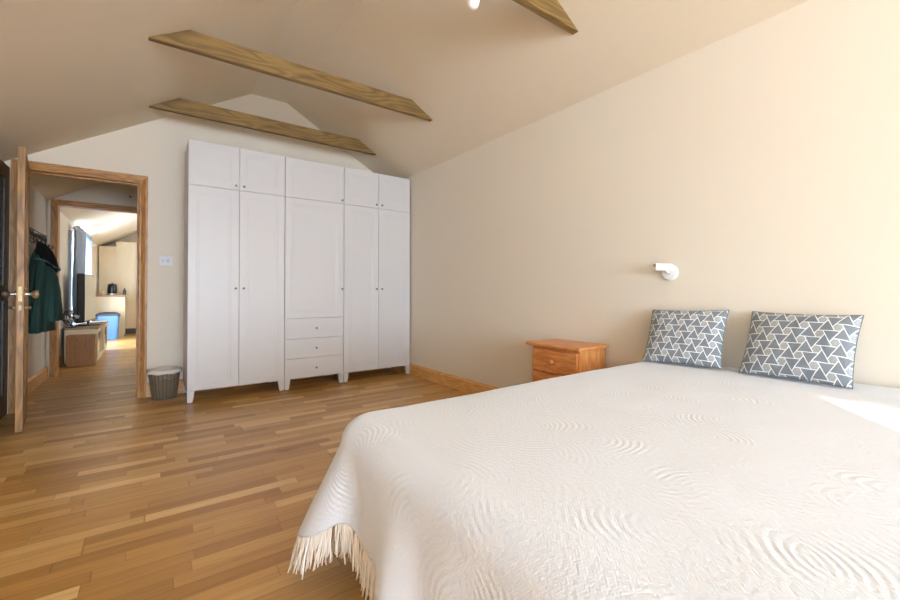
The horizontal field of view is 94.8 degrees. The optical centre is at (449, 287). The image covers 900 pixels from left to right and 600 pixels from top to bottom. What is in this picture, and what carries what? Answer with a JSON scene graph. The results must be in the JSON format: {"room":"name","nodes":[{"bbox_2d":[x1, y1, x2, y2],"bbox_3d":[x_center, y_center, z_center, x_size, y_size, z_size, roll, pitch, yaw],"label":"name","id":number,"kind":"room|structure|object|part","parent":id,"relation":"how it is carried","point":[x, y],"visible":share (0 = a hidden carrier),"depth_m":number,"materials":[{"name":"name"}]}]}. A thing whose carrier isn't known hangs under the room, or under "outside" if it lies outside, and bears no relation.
{"room":"bedroom","nodes":[
{"label":"bedroom","id":0,"kind":"room"},
{"bbox_2d":[0,158,98,377],"bbox_3d":[-3.253,-0.008,2.768,0.120,2.014,17.340,0,-1,-36],"label":"wall","id":1,"kind":"structure","parent":0,"point":[38,208],"depth_m":5.39,"materials":[{"name":"beige paint"}]},
{"bbox_2d":[0,159,9,418],"bbox_3d":[-3.262,0.016,2.916,0.038,1.961,0.920,0,-1,-36],"label":"door","id":2,"kind":"structure","parent":1,"relation":"in","point":[4,169],"depth_m":3.20,"materials":[{"name":"brown wood"}]},
{"bbox_2d":[27,366,47,394],"bbox_3d":[-4.101,0.946,4.046,0.018,0.132,1.620,0,-1,-36],"label":"baseboard","id":3,"kind":"structure","parent":1,"relation":"attached to","point":[40,376],"depth_m":4.26,"materials":[{"name":"brown wood"}]},
{"bbox_2d":[29,227,52,248],"bbox_3d":[-4.229,-0.500,4.289,0.067,0.159,0.900,0,-1,-36],"label":"coat rack","id":4,"kind":"object","parent":1,"relation":"attached to","point":[31,233],"visible":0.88,"depth_m":4.21,"materials":[{"name":"black metal"}]},
{"bbox_2d":[28,241,62,333],"bbox_3d":[-3.899,-0.026,3.980,0.244,0.875,0.766,0,-1,-36],"label":"coat","id":5,"kind":"object","parent":4,"relation":"hanging from","point":[46,309],"visible":0.94,"depth_m":3.94,"materials":[{"name":"teal fabric"}]},
{"bbox_2d":[35,241,58,272],"bbox_3d":[-4.017,-0.309,4.131,0.161,0.305,0.322,0,-1,-36],"label":"jacket","id":6,"kind":"object","parent":5,"relation":"attached to","point":[42,251],"depth_m":4.05,"materials":[{"name":"fabric"}]},
{"bbox_2d":[59,354,62,367],"bbox_3d":[-5.169,0.962,5.519,0.018,0.132,1.780,0,-1,-36],"label":"baseboard","id":7,"kind":"structure","parent":1,"relation":"attached to","point":[61,356],"depth_m":5.41,"materials":[{"name":"brown wood"}]},
{"bbox_2d":[69,226,95,245],"bbox_3d":[-6.156,-0.842,6.971,0.098,0.047,2.642,0,-1,-36],"label":"pole","id":8,"kind":"object","parent":1,"relation":"attached to","point":[74,227],"visible":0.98,"depth_m":5.94,"materials":[{"name":"silver metal"}]},
{"bbox_2d":[72,225,85,323],"bbox_3d":[-5.665,-0.186,6.332,0.099,1.415,0.922,0,-1,-36],"label":"curtain","id":9,"kind":"object","parent":8,"relation":"hanging from","point":[79,249],"visible":0.63,"depth_m":6.04,"materials":[{"name":"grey fabric"}]},
{"bbox_2d":[85,234,91,320],"bbox_3d":[-6.223,0.064,7.098,0.099,1.900,0.621,0,-1,-36],"label":"window","id":10,"kind":"structure","parent":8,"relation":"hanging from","point":[88,238],"depth_m":7.02,"materials":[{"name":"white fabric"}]},
{"bbox_2d":[46,182,136,376],"bbox_3d":[-3.226,-0.503,5.769,3.440,3.066,0.120,0,-1,-36],"label":"wall","id":11,"kind":"structure","parent":0,"point":[105,192],"depth_m":4.99,"materials":[{"name":"beige paint"}]},
{"bbox_2d":[49,199,136,376],"bbox_3d":[-4.235,0.007,5.033,0.892,2.032,0.156,0,-1,-36],"label":"trim","id":12,"kind":"structure","parent":11,"relation":"attached to","point":[56,204],"depth_m":4.75,"materials":[{"name":"brown wood"}]},
{"bbox_3d":[-4.531,0.004,4.733,0.060,2.032,0.018,0,-1,-36],"label":"architrave","id":13,"kind":"part","parent":12,"relation":"part of","materials":[{"name":"brown wood"}]},
{"bbox_3d":[-4.194,-0.980,4.987,0.892,0.060,0.018,0,-1,-36],"label":"head architrave","id":14,"kind":"part","parent":12,"relation":"part of","materials":[{"name":"brown wood"}]},
{"bbox_2d":[106,233,136,246],"bbox_3d":[-6.864,-0.450,10.790,3.440,3.066,0.120,0,-1,-36],"label":"wall","id":15,"kind":"structure","parent":0,"point":[133,238],"depth_m":10.04,"materials":[{"name":"beige paint"}]},
{"bbox_2d":[4,94,372,412],"bbox_3d":[-2.205,-0.517,4.361,3.440,3.066,0.120,0,-1,-36],"label":"wall","id":16,"kind":"structure","parent":0,"point":[155,149],"depth_m":3.94,"materials":[{"name":"beige paint"}]},
{"bbox_2d":[1,146,38,432],"bbox_3d":[-3.202,0.011,3.104,0.184,1.967,0.722,1,-1,-44],"label":"door","id":17,"kind":"structure","parent":16,"relation":"in","point":[22,294],"depth_m":2.86,"materials":[{"name":"brown wood"}]},
{"bbox_3d":[-3.004,0.045,2.897,0.184,0.062,0.062,1,-1,-44],"label":"knob","id":18,"kind":"part","parent":17,"relation":"part of","materials":[{"name":"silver metal"}]},
{"bbox_2d":[8,158,147,413],"bbox_3d":[-3.205,-0.013,3.631,0.890,2.042,0.156,0,-1,-36],"label":"trim","id":19,"kind":"structure","parent":16,"relation":"attached to","point":[141,182],"depth_m":3.70,"materials":[{"name":"brown wood"}]},
{"bbox_3d":[-3.496,-0.016,3.334,0.070,2.042,0.018,0,-1,-36],"label":"architrave","id":20,"kind":"part","parent":19,"relation":"part of","materials":[{"name":"brown wood"}]},
{"bbox_3d":[-3.164,-1.000,3.585,0.890,0.070,0.018,0,-1,-36],"label":"head architrave","id":21,"kind":"part","parent":19,"relation":"part of","materials":[{"name":"brown wood"}]},
{"bbox_3d":[-2.832,-0.011,3.815,0.070,2.042,0.018,0,-1,-36],"label":"architrave","id":22,"kind":"part","parent":19,"relation":"part of","materials":[{"name":"brown wood"}]},
{"bbox_2d":[159,256,171,264],"bbox_3d":[-2.693,-0.257,3.921,0.104,0.086,0.013,0,-1,-36],"label":"light switch","id":23,"kind":"object","parent":16,"relation":"attached to","point":[163,260],"visible":1,"depth_m":3.92,"materials":[{"name":"white plastic"}]},
{"bbox_2d":[147,368,384,396],"bbox_3d":[-1.794,0.952,4.558,2.485,0.132,0.018,0,-1,-36],"label":"baseboard","id":24,"kind":"structure","parent":16,"relation":"attached to","point":[180,386],"depth_m":3.98,"materials":[{"name":"brown wood"}]},
{"bbox_2d":[0,334,469,599],"bbox_3d":[-1.812,1.060,3.801,3.680,0.100,17.340,0,-1,-36],"label":"floor","id":25,"kind":"structure","parent":0,"point":[107,492],"depth_m":2.09,"materials":[{"name":"brown wood"}]},
{"bbox_2d":[64,321,107,364],"bbox_3d":[-5.419,0.790,6.210,0.377,0.490,1.560,0,-1,-36],"label":"tv stand","id":26,"kind":"object","parent":25,"relation":"on","point":[100,330],"visible":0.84,"depth_m":5.76,"materials":[{"name":"brown wood"}]},
{"bbox_2d":[63,328,65,365],"bbox_3d":[-5.082,0.778,5.458,0.052,0.495,0.020,0,-1,12],"label":"power cable","id":27,"kind":"object","parent":26,"relation":"hanging from","point":[63,328],"visible":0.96,"depth_m":5.46,"materials":[{"name":"black plastic"}]},
{"bbox_2d":[63,309,79,327],"bbox_3d":[-5.108,0.412,5.588,0.111,0.253,0.207,0,-1,-18],"label":"fan","id":28,"kind":"object","parent":26,"relation":"on","point":[70,312],"visible":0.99,"depth_m":5.58,"materials":[{"name":"silver metal"}]},
{"bbox_3d":[-5.107,0.399,5.588,0.018,0.199,0.199,0,-1,9],"label":"blade","id":29,"kind":"part","parent":28,"relation":"part of","materials":[{"name":"metal"}]},
{"bbox_2d":[66,334,96,367],"bbox_3d":[-4.870,0.825,5.476,0.290,0.405,0.202,0,-1,-36],"label":"wooden box","id":30,"kind":"object","parent":26,"relation":"in","point":[81,349],"visible":1,"depth_m":5.40,"materials":[{"name":"brown wood"}]},
{"bbox_3d":[-4.812,0.824,5.396,0.230,0.345,0.004,0,-1,-36],"label":"panel","id":31,"kind":"part","parent":30,"relation":"part of","materials":[{"name":"brown wood"}]},
{"bbox_2d":[76,273,105,325],"bbox_3d":[-5.303,0.174,6.133,0.260,0.740,0.880,0,-1,-33],"label":"television","id":32,"kind":"object","parent":26,"relation":"on","point":[86,283],"visible":0.96,"depth_m":5.87,"materials":[{"name":"black plastic"}]},
{"bbox_3d":[-4.994,0.767,5.888,0.019,0.390,0.504,0,-1,-36],"label":"door","id":33,"kind":"part","parent":26,"relation":"part of","materials":[{"name":"beige wood"}]},
{"bbox_3d":[-4.995,0.767,5.888,0.004,0.290,0.410,0,-1,-36],"label":"pane","id":34,"kind":"part","parent":26,"relation":"part of","materials":[{"name":"clear glass"}]},
{"bbox_3d":[-5.593,0.775,6.714,0.019,0.390,0.504,0,-1,-36],"label":"door","id":35,"kind":"part","parent":26,"relation":"part of","materials":[{"name":"beige wood"}]},
{"bbox_2d":[95,312,120,339],"bbox_3d":[-7.029,0.781,8.508,0.398,0.556,0.324,0,-1,-36],"label":"pedal bin","id":36,"kind":"object","parent":25,"relation":"on","point":[113,318],"visible":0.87,"depth_m":8.43,"materials":[{"name":"blue plastic"}]},
{"bbox_3d":[-7.029,0.539,8.511,0.398,0.071,0.324,0,-1,-36],"label":"lid","id":37,"kind":"part","parent":36,"relation":"part of","materials":[{"name":"blue plastic"}]},
{"bbox_2d":[94,295,127,336],"bbox_3d":[-7.386,0.611,9.035,0.540,0.908,0.670,0,-1,-36],"label":"countertop","id":38,"kind":"structure","parent":25,"relation":"on","point":[104,303],"depth_m":8.82,"materials":[{"name":"beige wood"}]},
{"bbox_2d":[107,283,116,294],"bbox_3d":[-7.357,0.027,9.032,0.176,0.260,0.201,0,-1,1],"label":"kettle","id":39,"kind":"object","parent":38,"relation":"on","point":[112,288],"visible":1,"depth_m":8.96,"materials":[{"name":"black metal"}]},
{"bbox_2d":[96,295,127,296],"bbox_3d":[-7.386,0.175,9.040,0.540,0.036,0.670,0,-1,-36],"label":"countertop","id":40,"kind":"structure","parent":38,"relation":"on","point":[96,295],"depth_m":8.78,"materials":[{"name":"beige wood"}]},
{"bbox_2d":[98,241,136,333],"bbox_3d":[-7.074,0.011,10.138,2.300,2.130,0.600,0,-1,-36],"label":"tall cabinet","id":41,"kind":"object","parent":25,"relation":"on","point":[118,264],"visible":0.18,"depth_m":9.48,"materials":[{"name":"beige wood"}]},
{"bbox_3d":[-7.714,0.003,9.316,0.297,1.867,0.020,0,-1,-36],"label":"door","id":42,"kind":"part","parent":41,"relation":"part of","materials":[{"name":"beige wood"}]},
{"bbox_3d":[-7.449,-0.055,9.509,0.352,1.987,0.020,0,-1,-36],"label":"door","id":43,"kind":"part","parent":41,"relation":"part of","materials":[{"name":"beige wood"}]},
{"bbox_3d":[-7.064,0.520,9.782,0.592,0.842,0.020,0,-1,-36],"label":"door","id":44,"kind":"part","parent":41,"relation":"part of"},
{"bbox_3d":[-7.064,-0.477,9.792,0.592,1.137,0.020,0,-1,-36],"label":"door","id":45,"kind":"part","parent":41,"relation":"part of","materials":[{"name":"beige wood"}]},
{"bbox_2d":[147,366,181,400],"bbox_3d":[-2.603,0.869,3.774,0.265,0.274,0.264,0,-1,-36],"label":"basket","id":46,"kind":"object","parent":25,"relation":"on","point":[167,377],"visible":1,"depth_m":3.70,"materials":[{"name":"grey wicker"}]},
{"bbox_2d":[183,184,284,403],"bbox_3d":[-2.083,0.060,4.004,0.801,1.904,0.541,0,-1,-36],"label":"wardrobe","id":47,"kind":"object","parent":25,"relation":"on","point":[234,240],"visible":1,"depth_m":3.78,"materials":[{"name":"white wood"}]},
{"bbox_3d":[-2.256,0.946,3.599,0.056,0.100,0.049,0,-1,-36],"label":"leg","id":48,"kind":"part","parent":47,"relation":"part of","materials":[{"name":"white wood"}]},
{"bbox_3d":[-2.107,0.000,3.697,0.398,1.790,0.020,0,-1,-36],"label":"door","id":49,"kind":"part","parent":47,"relation":"part of","materials":[{"name":"white wood"}]},
{"bbox_2d":[184,139,284,196],"bbox_3d":[-2.083,-1.091,4.016,0.801,0.395,0.541,0,-1,-36],"label":"cabinet","id":50,"kind":"object","parent":47,"relation":"on","point":[207,164],"visible":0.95,"depth_m":3.79,"materials":[{"name":"white wood"}]},
{"bbox_3d":[-2.107,-1.094,3.708,0.398,0.392,0.020,0,-1,-36],"label":"door","id":51,"kind":"part","parent":50,"relation":"part of","materials":[{"name":"white wood"}]},
{"bbox_3d":[-1.783,-1.091,3.944,0.398,0.392,0.020,0,-1,-36],"label":"door","id":52,"kind":"part","parent":50,"relation":"part of","materials":[{"name":"white wood"}]},
{"bbox_3d":[-1.783,0.003,3.932,0.398,1.790,0.020,0,-1,-36],"label":"door","id":53,"kind":"part","parent":47,"relation":"part of","materials":[{"name":"white wood"}]},
{"bbox_3d":[-1.653,0.950,4.035,0.056,0.100,0.049,0,-1,-36],"label":"leg","id":54,"kind":"part","parent":47,"relation":"part of","materials":[{"name":"white wood"}]},
{"bbox_2d":[273,197,343,390],"bbox_3d":[-1.514,0.065,4.416,0.599,1.904,0.541,0,-1,-36],"label":"wardrobe","id":55,"kind":"object","parent":25,"relation":"on","point":[314,230],"visible":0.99,"depth_m":4.21,"materials":[{"name":"white wood"}]},
{"bbox_3d":[-1.605,0.951,4.071,0.056,0.100,0.049,0,-1,-36],"label":"leg","id":56,"kind":"part","parent":55,"relation":"part of","materials":[{"name":"white wood"}]},
{"bbox_3d":[-1.376,0.804,4.219,0.597,0.194,0.020,0,-1,-36],"label":"drawer","id":57,"kind":"part","parent":55,"relation":"part of","materials":[{"name":"white wood"}]},
{"bbox_3d":[-1.376,0.408,4.223,0.597,0.199,0.020,0,-1,-36],"label":"drawer","id":58,"kind":"part","parent":55,"relation":"part of","materials":[{"name":"white wood"}]},
{"bbox_3d":[-1.376,0.607,4.221,0.597,0.193,0.020,0,-1,-36],"label":"drawer","id":59,"kind":"part","parent":55,"relation":"part of","materials":[{"name":"white wood"}]},
{"bbox_3d":[-1.376,-0.292,4.230,0.597,1.195,0.020,0,-1,-36],"label":"door","id":60,"kind":"part","parent":55,"relation":"part of","materials":[{"name":"white wood"}]},
{"bbox_2d":[285,157,343,203],"bbox_3d":[-1.514,-1.086,4.428,0.599,0.395,0.541,0,-1,-36],"label":"cabinet","id":61,"kind":"object","parent":55,"relation":"on","point":[304,179],"visible":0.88,"depth_m":4.22,"materials":[{"name":"white wood"}]},
{"bbox_3d":[-1.166,0.954,4.389,0.056,0.100,0.049,0,-1,-36],"label":"leg","id":62,"kind":"part","parent":55,"relation":"part of","materials":[{"name":"white wood"}]},
{"bbox_2d":[329,204,409,382],"bbox_3d":[-0.943,0.069,4.830,0.805,1.904,0.541,0,-1,-36],"label":"wardrobe","id":63,"kind":"object","parent":25,"relation":"on","point":[376,241],"visible":0.94,"depth_m":4.62,"materials":[{"name":"white wood"}]},
{"bbox_3d":[-1.117,0.954,4.424,0.056,0.100,0.049,0,-1,-36],"label":"leg","id":64,"kind":"part","parent":63,"relation":"part of","materials":[{"name":"white wood"}]},
{"bbox_3d":[-0.968,0.009,4.522,0.400,1.790,0.020,0,-1,-36],"label":"door","id":65,"kind":"part","parent":63,"relation":"part of","materials":[{"name":"white wood"}]},
{"bbox_2d":[344,167,409,212],"bbox_3d":[-0.943,-1.082,4.842,0.805,0.395,0.541,0,-1,-36],"label":"cabinet","id":66,"kind":"object","parent":63,"relation":"on","point":[361,188],"visible":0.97,"depth_m":4.63,"materials":[{"name":"white wood"}]},
{"bbox_3d":[-0.968,-1.085,4.534,0.400,0.392,0.020,0,-1,-36],"label":"door","id":67,"kind":"part","parent":66,"relation":"part of","materials":[{"name":"white wood"}]},
{"bbox_3d":[-0.642,-1.083,4.770,0.400,0.392,0.020,0,-1,-36],"label":"door","id":68,"kind":"part","parent":66,"relation":"part of","materials":[{"name":"white wood"}]},
{"bbox_3d":[-0.642,0.011,4.759,0.400,1.790,0.020,0,-1,-36],"label":"door","id":69,"kind":"part","parent":63,"relation":"part of","materials":[{"name":"white wood"}]},
{"bbox_3d":[-0.511,0.959,4.863,0.056,0.100,0.049,0,-1,-36],"label":"leg","id":70,"kind":"part","parent":63,"relation":"part of","materials":[{"name":"white wood"}]},
{"bbox_2d":[525,339,608,381],"bbox_3d":[0.792,0.689,2.830,0.324,0.622,0.455,0,-1,-36],"label":"drawers","id":71,"kind":"object","parent":25,"relation":"on","point":[552,358],"visible":0.41,"depth_m":2.73,"materials":[{"name":"orange wood"}]},
{"bbox_3d":[0.695,0.661,2.760,0.022,0.165,0.371,0,-1,-36],"label":"drawer","id":72,"kind":"part","parent":71,"relation":"part of","materials":[{"name":"orange wood"}]},
{"bbox_3d":[0.695,0.495,2.761,0.022,0.148,0.371,0,-1,-36],"label":"drawer","id":73,"kind":"part","parent":71,"relation":"part of","materials":[{"name":"orange wood"}]},
{"bbox_2d":[0,0,808,245],"bbox_3d":[-1.812,-1.610,3.829,3.680,1.212,17.340,0,-1,-36],"label":"ceiling","id":74,"kind":"structure","parent":0,"point":[71,71],"depth_m":2.97,"materials":[{"name":"beige paint"}]},
{"bbox_2d":[149,98,375,154],"bbox_3d":[-1.719,-1.605,4.165,2.120,0.128,0.045,0,-1,-36],"label":"ceiling beam","id":75,"kind":"structure","parent":74,"relation":"attached to","point":[181,106],"depth_m":4.03,"materials":[{"name":"brown wood"}]},
{"bbox_2d":[148,30,431,121],"bbox_3d":[-1.029,-1.615,3.214,2.120,0.128,0.045,0,-1,-36],"label":"ceiling beam","id":76,"kind":"structure","parent":74,"relation":"attached to","point":[190,41],"depth_m":3.05,"materials":[{"name":"brown wood"}]},
{"bbox_2d":[467,0,479,9],"bbox_3d":[0.093,-1.599,1.669,0.100,0.959,0.100,0,-1,-36],"label":"pendant lamp","id":77,"kind":"object","parent":74,"relation":"hanging from","point":[472,4],"visible":1,"depth_m":1.65,"materials":[{"name":"white plastic"}]},
{"bbox_2d":[512,0,577,34],"bbox_3d":[-0.089,-1.629,1.916,2.120,0.128,0.045,0,-1,-36],"label":"ceiling beam","id":78,"kind":"structure","parent":74,"relation":"attached to","point":[552,11],"depth_m":2.38,"materials":[{"name":"brown wood"}]},
{"bbox_2d":[407,0,899,388],"bbox_3d":[-0.370,-0.146,4.859,0.120,2.334,17.340,0,-1,-36],"label":"wall","id":79,"kind":"structure","parent":0,"point":[760,162],"depth_m":2.34,"materials":[{"name":"beige paint"}]},
{"bbox_2d":[390,363,499,393],"bbox_3d":[1.903,0.921,1.592,0.018,0.132,9.160,0,-1,-36],"label":"baseboard","id":80,"kind":"structure","parent":79,"relation":"attached to","point":[462,384],"depth_m":4.24,"materials":[{"name":"brown wood"}]},
{"bbox_2d":[653,263,678,279],"bbox_3d":[1.251,-0.093,2.414,0.122,0.098,0.101,0,-1,-36],"label":"wall lamp","id":81,"kind":"object","parent":79,"relation":"attached to","point":[669,271],"visible":1,"depth_m":2.41,"materials":[{"name":"white plastic"}]},
{"bbox_3d":[1.242,-0.120,2.412,0.101,0.044,0.042,0,-1,1],"label":"lamp shade","id":82,"kind":"part","parent":81,"relation":"part of","materials":[{"name":"white plastic"}]},
{"bbox_3d":[1.295,-0.089,2.440,0.019,0.092,0.092,0,-1,-36],"label":"wall plate","id":83,"kind":"part","parent":81,"relation":"part of","materials":[{"name":"white plastic"}]},
{"bbox_3d":[0.876,0.711,1.328,1.935,0.545,1.415,0,-1,-36],"label":"bed","id":84,"kind":"object","parent":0,"visible":0},
{"bbox_2d":[288,361,899,599],"bbox_3d":[0.799,0.689,1.288,2.120,0.574,1.800,0,-1,-36],"label":"bedspread","id":85,"kind":"object","parent":84,"relation":"on","point":[645,480],"visible":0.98,"depth_m":0.91,"materials":[{"name":"white fabric"}]},
{"bbox_2d":[642,310,728,368],"bbox_3d":[1.280,0.267,2.264,0.175,0.303,0.404,0,-1,-40],"label":"cushion","id":86,"kind":"object","parent":85,"relation":"on","point":[681,337],"visible":1,"depth_m":2.21,"materials":[{"name":"grey fabric"}]},
{"bbox_2d":[738,311,863,389],"bbox_3d":[1.561,0.262,1.863,0.175,0.293,0.408,0,-1,-32],"label":"cushion","id":87,"kind":"object","parent":85,"relation":"on","point":[821,349],"visible":1,"depth_m":1.80,"materials":[{"name":"grey fabric"}]}
]}

